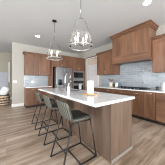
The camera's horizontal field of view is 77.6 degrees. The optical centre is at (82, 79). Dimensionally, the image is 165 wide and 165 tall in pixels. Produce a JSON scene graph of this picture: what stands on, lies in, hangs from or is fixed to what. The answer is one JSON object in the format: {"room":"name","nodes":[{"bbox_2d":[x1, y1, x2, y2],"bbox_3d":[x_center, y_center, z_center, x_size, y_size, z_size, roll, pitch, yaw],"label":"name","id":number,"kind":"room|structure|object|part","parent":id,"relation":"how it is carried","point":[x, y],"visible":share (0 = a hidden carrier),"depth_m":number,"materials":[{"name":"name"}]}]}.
{"room":"kitchen","nodes":[
{"label":"kitchen","id":0,"kind":"room"},
{"bbox_2d":[0,52,11,96],"bbox_3d":[-5.055,-0.245,6.179,8.480,2.930,0.150,0,0,-37],"label":"wall","id":1,"kind":"structure","parent":0,"point":[5,57],"depth_m":6.38,"materials":[{"name":"beige paint"}]},
{"bbox_2d":[0,72,7,93],"bbox_3d":[-5.873,0.375,5.453,3.100,1.690,0.036,0,0,-37],"label":"trim","id":2,"kind":"structure","parent":1,"relation":"attached to","point":[3,75],"depth_m":6.25,"materials":[{"name":"grey"}]},
{"bbox_2d":[8,62,9,81],"bbox_3d":[-4.573,-0.485,6.407,0.085,1.250,0.060,0,0,-37],"label":"trim","id":3,"kind":"structure","parent":1,"relation":"attached to","point":[8,62],"depth_m":6.38,"materials":[{"name":"white paint"}]},
{"bbox_2d":[12,42,78,103],"bbox_3d":[-1.751,-0.245,5.779,3.660,2.930,0.160,0,0,-37],"label":"wall","id":4,"kind":"structure","parent":0,"point":[17,48],"depth_m":4.82,"materials":[{"name":"grey paint"}]},
{"bbox_2d":[12,103,23,106],"bbox_3d":[-2.986,1.155,4.749,0.481,0.130,0.016,0,0,-37],"label":"baseboard","id":5,"kind":"structure","parent":4,"relation":"attached to","point":[18,104],"depth_m":4.75,"materials":[{"name":"white paint"}]},
{"bbox_2d":[24,75,47,85],"bbox_3d":[-2.337,0.038,5.234,1.128,0.533,0.011,0,0,-37],"label":"backsplash","id":6,"kind":"structure","parent":4,"relation":"attached to","point":[38,80],"depth_m":5.20,"materials":[{"name":"grey tile"}]},
{"bbox_2d":[22,51,49,75],"bbox_3d":[-2.243,-0.755,5.049,1.198,1.050,0.418,0,0,-37],"label":"upper cabinet","id":7,"kind":"object","parent":4,"relation":"attached to","point":[37,64],"visible":0.93,"depth_m":4.90,"materials":[{"name":"brown wood"}]},
{"bbox_3d":[-2.349,-0.710,4.779,0.555,0.930,0.024,0,0,-37],"label":"door","id":8,"kind":"part","parent":7,"relation":"part of","materials":[{"name":"brown wood"}]},
{"bbox_3d":[-2.243,-1.240,5.049,1.198,0.080,0.418,0,0,-37],"label":"crown molding","id":9,"kind":"part","parent":7,"relation":"part of","materials":[{"name":"brown wood"}]},
{"bbox_3d":[-1.896,-0.710,5.117,0.555,0.930,0.024,0,0,-37],"label":"door","id":10,"kind":"part","parent":7,"relation":"part of","materials":[{"name":"brown wood"}]},
{"bbox_2d":[0,0,164,53],"bbox_3d":[-1.259,-1.770,1.213,8.630,0.120,12.650,0,0,-37],"label":"ceiling","id":11,"kind":"structure","parent":0,"point":[20,20],"depth_m":2.95,"materials":[{"name":"white paint"}]},
{"bbox_2d":[46,20,62,59],"bbox_3d":[-0.811,-1.157,2.962,0.476,1.103,0.476,0,0,-37],"label":"pendant light","id":12,"kind":"object","parent":11,"relation":"hanging from","point":[54,21],"visible":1,"depth_m":2.96,"materials":[{"name":"grey metal"}]},
{"bbox_2d":[68,0,93,50],"bbox_3d":[-0.032,-1.157,1.917,0.476,1.103,0.476,0,0,-37],"label":"pendant light","id":13,"kind":"object","parent":11,"relation":"hanging from","point":[75,42],"visible":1,"depth_m":1.91,"materials":[{"name":"silver metal"}]},
{"bbox_2d":[142,0,151,5],"bbox_3d":[1.425,-1.706,2.272,0.190,0.007,0.190,0,0,-37],"label":"recessed light","id":14,"kind":"object","parent":11,"relation":"in","point":[147,2],"visible":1,"depth_m":2.26,"materials":[{"name":"white paint"}]},
{"bbox_2d":[0,99,164,164],"bbox_3d":[-1.259,1.270,1.213,8.630,0.100,12.650,0,0,-37],"label":"floor","id":15,"kind":"structure","parent":0,"point":[20,144],"depth_m":1.97,"materials":[{"name":"brown wood"}]},
{"bbox_2d":[0,93,9,105],"bbox_3d":[-3.875,0.934,5.032,0.551,0.572,0.521,0,0,-37],"label":"wicker basket","id":16,"kind":"object","parent":15,"relation":"on","point":[4,99],"visible":0.94,"depth_m":4.87,"materials":[{"name":"beige wicker"}]},
{"bbox_2d":[0,86,8,94],"bbox_3d":[-3.847,0.560,5.052,0.406,0.492,0.219,0,0,-37],"label":"cushion","id":17,"kind":"object","parent":16,"relation":"in","point":[4,90],"visible":0.84,"depth_m":4.99,"materials":[{"name":"white fabric"}]},
{"bbox_2d":[24,87,51,107],"bbox_3d":[-2.136,0.781,4.964,1.128,0.878,0.684,0,0,-37],"label":"base cabinet","id":18,"kind":"object","parent":15,"relation":"on","point":[30,99],"visible":0.64,"depth_m":4.57,"materials":[{"name":"brown wood"}]},
{"bbox_3d":[-2.182,0.432,4.555,0.555,0.165,0.024,0,0,-37],"label":"drawer","id":19,"kind":"part","parent":18,"relation":"part of","materials":[{"name":"brown wood"}]},
{"bbox_3d":[-2.182,0.820,4.555,0.555,0.580,0.024,0,0,-37],"label":"door","id":20,"kind":"part","parent":18,"relation":"part of","materials":[{"name":"brown wood"}]},
{"bbox_2d":[24,86,51,87],"bbox_3d":[-2.147,0.323,4.962,1.148,0.035,0.652,0,0,-37],"label":"countertop","id":21,"kind":"structure","parent":18,"relation":"on","point":[24,86],"depth_m":4.82,"materials":[{"name":"white stone"}]},
{"bbox_3d":[-1.729,0.820,4.893,0.555,0.580,0.024,0,0,-37],"label":"door","id":22,"kind":"part","parent":18,"relation":"part of","materials":[{"name":"brown wood"}]},
{"bbox_2d":[31,91,57,129],"bbox_3d":[-1.043,0.760,2.839,0.612,0.921,0.446,0,0,-37],"label":"bar stool","id":23,"kind":"object","parent":15,"relation":"on","point":[37,94],"visible":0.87,"depth_m":2.71,"materials":[{"name":"grey fabric"}]},
{"bbox_3d":[-1.197,0.444,2.725,0.139,0.290,0.406,0,0,-37],"label":"backrest","id":24,"kind":"part","parent":23,"relation":"part of","materials":[{"name":"grey fabric"}]},
{"bbox_2d":[38,94,71,145],"bbox_3d":[-0.598,0.760,2.242,0.612,0.921,0.446,0,0,-37],"label":"bar stool","id":25,"kind":"object","parent":15,"relation":"on","point":[46,98],"visible":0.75,"depth_m":2.08,"materials":[{"name":"grey fabric"}]},
{"bbox_3d":[-0.877,0.900,2.264,0.194,0.623,0.022,0,0,-26],"label":"leg","id":26,"kind":"part","parent":25,"relation":"part of","materials":[{"name":"black metal"}]},
{"bbox_3d":[-0.751,0.444,2.128,0.139,0.290,0.406,0,0,-37],"label":"backrest","id":27,"kind":"part","parent":25,"relation":"part of","materials":[{"name":"grey fabric"}]},
{"bbox_3d":[-0.657,0.900,1.969,0.022,0.623,0.194,0,0,43],"label":"leg","id":28,"kind":"part","parent":25,"relation":"part of","materials":[{"name":"black metal"}]},
{"bbox_3d":[-0.475,1.209,2.077,0.590,0.022,0.022,0,0,-36],"label":"rail","id":29,"kind":"part","parent":25,"relation":"part of","materials":[{"name":"black metal"}]},
{"bbox_2d":[48,54,69,87],"bbox_3d":[-1.274,-0.030,5.572,0.978,2.500,0.738,0,0,-37],"label":"tall cabinet","id":30,"kind":"object","parent":15,"relation":"on","point":[55,62],"visible":0.75,"depth_m":5.24,"materials":[{"name":"brown wood"}]},
{"bbox_3d":[-1.675,0.010,5.317,0.030,2.420,0.668,0,0,-37],"label":"panel","id":31,"kind":"part","parent":30,"relation":"part of","materials":[{"name":"brown wood"}]},
{"bbox_3d":[-1.264,-0.925,5.189,0.465,0.500,0.024,0,0,-37],"label":"door","id":32,"kind":"part","parent":30,"relation":"part of","materials":[{"name":"brown wood"}]},
{"bbox_3d":[-1.274,-1.240,5.572,0.978,0.080,0.738,0,0,-37],"label":"crown molding","id":33,"kind":"part","parent":30,"relation":"part of","materials":[{"name":"brown wood"}]},
{"bbox_3d":[-0.883,-0.925,5.473,0.465,0.500,0.024,0,0,-37],"label":"door","id":34,"kind":"part","parent":30,"relation":"part of","materials":[{"name":"brown wood"}]},
{"bbox_2d":[53,67,71,87],"bbox_3d":[-1.147,0.305,5.421,0.840,1.830,1.037,0,0,-37],"label":"refrigerator","id":35,"kind":"object","parent":15,"relation":"on","point":[58,72],"visible":0.27,"depth_m":4.98,"materials":[{"name":"silver metal"}]},
{"bbox_3d":[-1.066,-0.055,4.960,0.414,1.110,0.068,0,0,-37],"label":"door","id":36,"kind":"part","parent":35,"relation":"part of","materials":[{"name":"silver metal"}]},
{"bbox_3d":[-0.729,-0.055,5.211,0.414,1.110,0.068,0,0,-37],"label":"door","id":37,"kind":"part","parent":35,"relation":"part of","materials":[{"name":"silver metal"}]},
{"bbox_2d":[50,100,96,164],"bbox_3d":[-0.144,0.760,1.633,0.612,0.921,0.446,0,0,-37],"label":"bar stool","id":38,"kind":"object","parent":15,"relation":"on","point":[64,110],"visible":1,"depth_m":1.55,"materials":[{"name":"grey fabric"}]},
{"bbox_3d":[-0.422,0.900,1.655,0.194,0.623,0.022,0,0,-26],"label":"leg","id":39,"kind":"part","parent":38,"relation":"part of","materials":[{"name":"black metal"}]},
{"bbox_3d":[-0.297,0.444,1.518,0.139,0.290,0.406,0,0,-37],"label":"backrest","id":40,"kind":"part","parent":38,"relation":"part of","materials":[{"name":"grey fabric"}]},
{"bbox_3d":[-0.267,1.209,1.798,0.590,0.022,0.022,0,0,-38],"label":"rail","id":41,"kind":"part","parent":38,"relation":"part of","materials":[{"name":"black metal"}]},
{"bbox_3d":[-0.203,0.900,1.359,0.022,0.623,0.194,0,0,43],"label":"leg","id":42,"kind":"part","parent":38,"relation":"part of","materials":[{"name":"black metal"}]},
{"bbox_3d":[-0.104,0.576,1.662,0.381,0.080,0.414,0,0,-37],"label":"seat","id":43,"kind":"part","parent":38,"relation":"part of","materials":[{"name":"grey fabric"}]},
{"bbox_3d":[-0.021,1.209,1.467,0.590,0.022,0.022,0,0,-36],"label":"rail","id":44,"kind":"part","parent":38,"relation":"part of","materials":[{"name":"black metal"}]},
{"bbox_3d":[0.168,0.898,1.624,0.127,0.625,0.021,0,0,-16],"label":"leg","id":45,"kind":"part","parent":38,"relation":"part of","materials":[{"name":"black metal"}]},
{"bbox_2d":[70,56,85,89],"bbox_3d":[-0.450,-0.030,6.186,1.072,2.500,0.738,0,0,-37],"label":"tall cabinet","id":46,"kind":"object","parent":15,"relation":"on","point":[77,64],"visible":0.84,"depth_m":5.92,"materials":[{"name":"brown wood"}]},
{"bbox_3d":[-0.400,-0.865,5.833,0.420,0.620,0.024,0,0,-37],"label":"door","id":47,"kind":"part","parent":46,"relation":"part of","materials":[{"name":"brown wood"}]},
{"bbox_2d":[73,80,83,89],"bbox_3d":[-0.348,0.331,6.122,0.760,0.618,0.527,0,0,-37],"label":"wall oven","id":48,"kind":"object","parent":46,"relation":"in","point":[76,83],"visible":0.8,"depth_m":5.94,"materials":[{"name":"silver metal"}]},
{"bbox_2d":[73,71,83,79],"bbox_3d":[-0.349,-0.250,6.125,0.760,0.540,0.521,0,0,-37],"label":"microwave","id":49,"kind":"object","parent":46,"relation":"in","point":[77,75],"visible":0.85,"depth_m":5.94,"materials":[{"name":"silver metal"}]},
{"bbox_3d":[-0.056,-0.865,6.090,0.420,0.620,0.024,0,0,-37],"label":"door","id":50,"kind":"part","parent":46,"relation":"part of","materials":[{"name":"brown wood"}]},
{"bbox_2d":[48,93,132,163],"bbox_3d":[-0.167,0.782,2.762,0.591,0.876,2.764,0,0,-37],"label":"kitchen island","id":51,"kind":"object","parent":15,"relation":"on","point":[111,123],"visible":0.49,"depth_m":1.70,"materials":[{"name":"brown wood"}]},
{"bbox_3d":[-1.019,0.782,3.427,0.012,0.876,0.680,0,0,-37],"label":"panel","id":52,"kind":"part","parent":51,"relation":"part of","materials":[{"name":"brown wood"}]},
{"bbox_3d":[-0.611,0.782,2.879,0.012,0.876,0.680,0,0,-37],"label":"panel","id":53,"kind":"part","parent":51,"relation":"part of","materials":[{"name":"brown wood"}]},
{"bbox_3d":[-0.202,0.782,2.331,0.012,0.876,0.680,0,0,-37],"label":"panel","id":54,"kind":"part","parent":51,"relation":"part of","materials":[{"name":"brown wood"}]},
{"bbox_2d":[38,88,134,106],"bbox_3d":[-0.284,0.320,2.691,0.980,0.040,2.805,0,0,-37],"label":"island countertop","id":55,"kind":"structure","parent":51,"relation":"on","point":[102,99],"depth_m":1.86,"materials":[{"name":"white stone"}]},
{"bbox_2d":[64,72,71,90],"bbox_3d":[-0.421,0.035,2.954,0.150,0.531,0.244,0,0,30],"label":"faucet","id":56,"kind":"object","parent":55,"relation":"on","point":[66,73],"visible":0.98,"depth_m":2.89,"materials":[{"name":"grey metal"}]},
{"bbox_3d":[0.163,0.286,2.100,0.295,0.028,0.276,0,0,-37],"label":"serving board","id":57,"kind":"object","parent":55,"relation":"on","visible":0},
{"bbox_2d":[87,80,93,93],"bbox_3d":[0.163,0.138,2.100,0.134,0.268,0.134,0,0,-37],"label":"paper towel roll","id":58,"kind":"object","parent":57,"relation":"on","point":[90,84],"visible":0.95,"depth_m":2.04,"materials":[{"name":"white paper"}]},
{"bbox_3d":[0.206,0.782,1.783,0.012,0.876,0.680,0,0,-37],"label":"panel","id":59,"kind":"part","parent":51,"relation":"part of","materials":[{"name":"brown wood"}]},
{"bbox_3d":[0.642,0.782,1.669,0.575,0.876,0.018,0,0,-37],"label":"panel","id":60,"kind":"part","parent":51,"relation":"part of","materials":[{"name":"brown wood"}]},
{"bbox_3d":[0.655,1.192,1.659,0.591,0.055,0.014,0,0,-37],"label":"trim","id":61,"kind":"part","parent":51,"relation":"part of","materials":[{"name":"white paint"}]},
{"bbox_2d":[94,87,101,91],"bbox_3d":[0.898,0.781,4.754,0.634,0.878,0.570,0,0,-37],"label":"base cabinet","id":62,"kind":"object","parent":15,"relation":"on","point":[95,88],"visible":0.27,"depth_m":4.58,"materials":[{"name":"brown wood"}]},
{"bbox_2d":[102,88,113,93],"bbox_3d":[1.246,0.781,4.287,0.634,0.878,0.585,0,0,-37],"label":"base cabinet","id":63,"kind":"object","parent":15,"relation":"on","point":[104,90],"visible":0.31,"depth_m":4.12,"materials":[{"name":"brown wood"}]},
{"bbox_2d":[114,89,129,95],"bbox_3d":[1.608,0.781,3.802,0.634,0.878,0.615,0,0,-37],"label":"base cabinet","id":64,"kind":"object","parent":15,"relation":"on","point":[116,91],"visible":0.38,"depth_m":3.60,"materials":[{"name":"brown wood"}]},
{"bbox_2d":[130,90,144,119],"bbox_3d":[1.914,0.781,3.391,0.634,0.878,0.400,0,0,-37],"label":"base cabinet","id":65,"kind":"object","parent":15,"relation":"on","point":[137,103],"visible":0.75,"depth_m":3.21,"materials":[{"name":"brown wood"}]},
{"bbox_3d":[1.693,0.422,3.227,0.024,0.145,0.390,0,0,-37],"label":"drawer","id":66,"kind":"part","parent":65,"relation":"part of","materials":[{"name":"brown wood"}]},
{"bbox_3d":[1.693,0.810,3.227,0.024,0.600,0.390,0,0,-37],"label":"door","id":67,"kind":"part","parent":65,"relation":"part of","materials":[{"name":"brown wood"}]},
{"bbox_2d":[143,92,156,123],"bbox_3d":[2.131,0.781,3.100,0.634,0.878,0.315,0,0,-37],"label":"base cabinet","id":68,"kind":"object","parent":15,"relation":"on","point":[149,98],"visible":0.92,"depth_m":2.94,"materials":[{"name":"brown wood"}]},
{"bbox_2d":[156,93,164,125],"bbox_3d":[2.446,0.781,2.677,0.634,0.878,0.730,0,0,-37],"label":"base cabinet","id":69,"kind":"object","parent":15,"relation":"on","point":[160,97],"visible":0.85,"depth_m":2.71,"materials":[{"name":"brown wood"}]},
{"bbox_2d":[94,86,164,92],"bbox_3d":[1.698,0.323,3.685,0.607,0.035,3.280,0,0,-37],"label":"countertop","id":70,"kind":"structure","parent":69,"relation":"on","point":[108,87],"depth_m":3.29,"materials":[{"name":"white stone"}]},
{"bbox_2d":[117,86,149,89],"bbox_3d":[1.749,0.280,3.661,0.460,0.051,1.060,0,0,-37],"label":"cooktop","id":71,"kind":"object","parent":70,"relation":"in","point":[123,87],"visible":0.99,"depth_m":3.56,"materials":[{"name":"black glass"}]},
{"bbox_2d":[160,82,164,90],"bbox_3d":[2.293,0.188,2.879,0.139,0.235,0.171,0,0,-1],"label":"pitcher","id":72,"kind":"object","parent":70,"relation":"on","point":[162,83],"visible":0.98,"depth_m":2.85,"materials":[{"name":"white ceramic"}]},
{"bbox_3d":[2.225,0.960,2.513,0.024,0.300,0.720,0,0,-37],"label":"drawer","id":73,"kind":"part","parent":69,"relation":"part of","materials":[{"name":"brown wood"}]},
{"bbox_3d":[2.225,0.652,2.513,0.024,0.285,0.720,0,0,-37],"label":"drawer","id":74,"kind":"part","parent":69,"relation":"part of","materials":[{"name":"brown wood"}]},
{"bbox_3d":[2.225,0.422,2.513,0.024,0.145,0.720,0,0,-37],"label":"drawer","id":75,"kind":"part","parent":69,"relation":"part of","materials":[{"name":"brown wood"}]},
{"bbox_2d":[79,24,164,89],"bbox_3d":[2.140,-0.245,3.747,0.150,2.930,12.650,0,0,-37],"label":"wall","id":76,"kind":"structure","parent":0,"point":[161,29],"depth_m":5.25,"materials":[{"name":"grey paint"}]},
{"bbox_2d":[86,55,98,89],"bbox_3d":[0.584,-0.050,5.767,0.150,2.540,1.030,0,0,-37],"label":"door","id":77,"kind":"structure","parent":76,"relation":"in","point":[91,64],"depth_m":5.82,"materials":[{"name":"white"}]},
{"bbox_3d":[0.613,-1.045,5.795,0.030,0.350,0.840,0,0,-37],"label":"transom panel","id":78,"kind":"part","parent":77,"relation":"part of","materials":[{"name":"beige"}]},
{"bbox_2d":[96,49,119,74],"bbox_3d":[1.115,-0.755,4.668,0.388,1.050,1.088,0,0,-37],"label":"upper cabinet","id":79,"kind":"object","parent":76,"relation":"attached to","point":[105,66],"visible":0.83,"depth_m":4.49,"materials":[{"name":"brown wood"}]},
{"bbox_3d":[0.861,-0.710,4.761,0.024,0.930,0.505,0,0,-37],"label":"door","id":80,"kind":"part","parent":79,"relation":"part of","materials":[{"name":"brown wood"}]},
{"bbox_3d":[1.115,-1.240,4.668,0.388,0.080,1.088,0,0,-37],"label":"crown molding","id":81,"kind":"part","parent":79,"relation":"part of","materials":[{"name":"brown wood"}]},
{"bbox_3d":[1.169,-0.710,4.349,0.024,0.930,0.503,0,0,-37],"label":"door","id":82,"kind":"part","parent":79,"relation":"part of","materials":[{"name":"brown wood"}]},
{"bbox_2d":[102,61,164,89],"bbox_3d":[1.952,-0.158,3.862,0.011,0.925,3.260,0,0,-37],"label":"backsplash","id":83,"kind":"structure","parent":76,"relation":"attached to","point":[136,74],"depth_m":3.77,"materials":[{"name":"grey tile"}]},
{"bbox_2d":[109,19,158,65],"bbox_3d":[1.732,-1.156,3.636,0.633,1.092,1.450,0,0,-37],"label":"range hood","id":84,"kind":"object","parent":76,"relation":"attached to","point":[133,44],"visible":0.96,"depth_m":3.32,"materials":[{"name":"brown wood"}]},
{"bbox_3d":[1.732,-1.641,3.636,0.633,0.122,1.450,0,0,-37],"label":"crown molding","id":85,"kind":"part","parent":84,"relation":"part of","materials":[{"name":"brown wood"}]},
{"bbox_2d":[152,33,164,72],"bbox_3d":[2.497,-0.755,2.814,0.388,1.050,0.928,0,0,-37],"label":"upper cabinet","id":86,"kind":"object","parent":76,"relation":"attached to","point":[158,45],"visible":1,"depth_m":2.97,"materials":[{"name":"brown wood"}]},
{"bbox_3d":[2.366,-1.240,2.716,0.060,0.080,0.928,0,0,-37],"label":"crown molding","id":87,"kind":"part","parent":86,"relation":"part of","materials":[{"name":"brown wood"}]}
]}

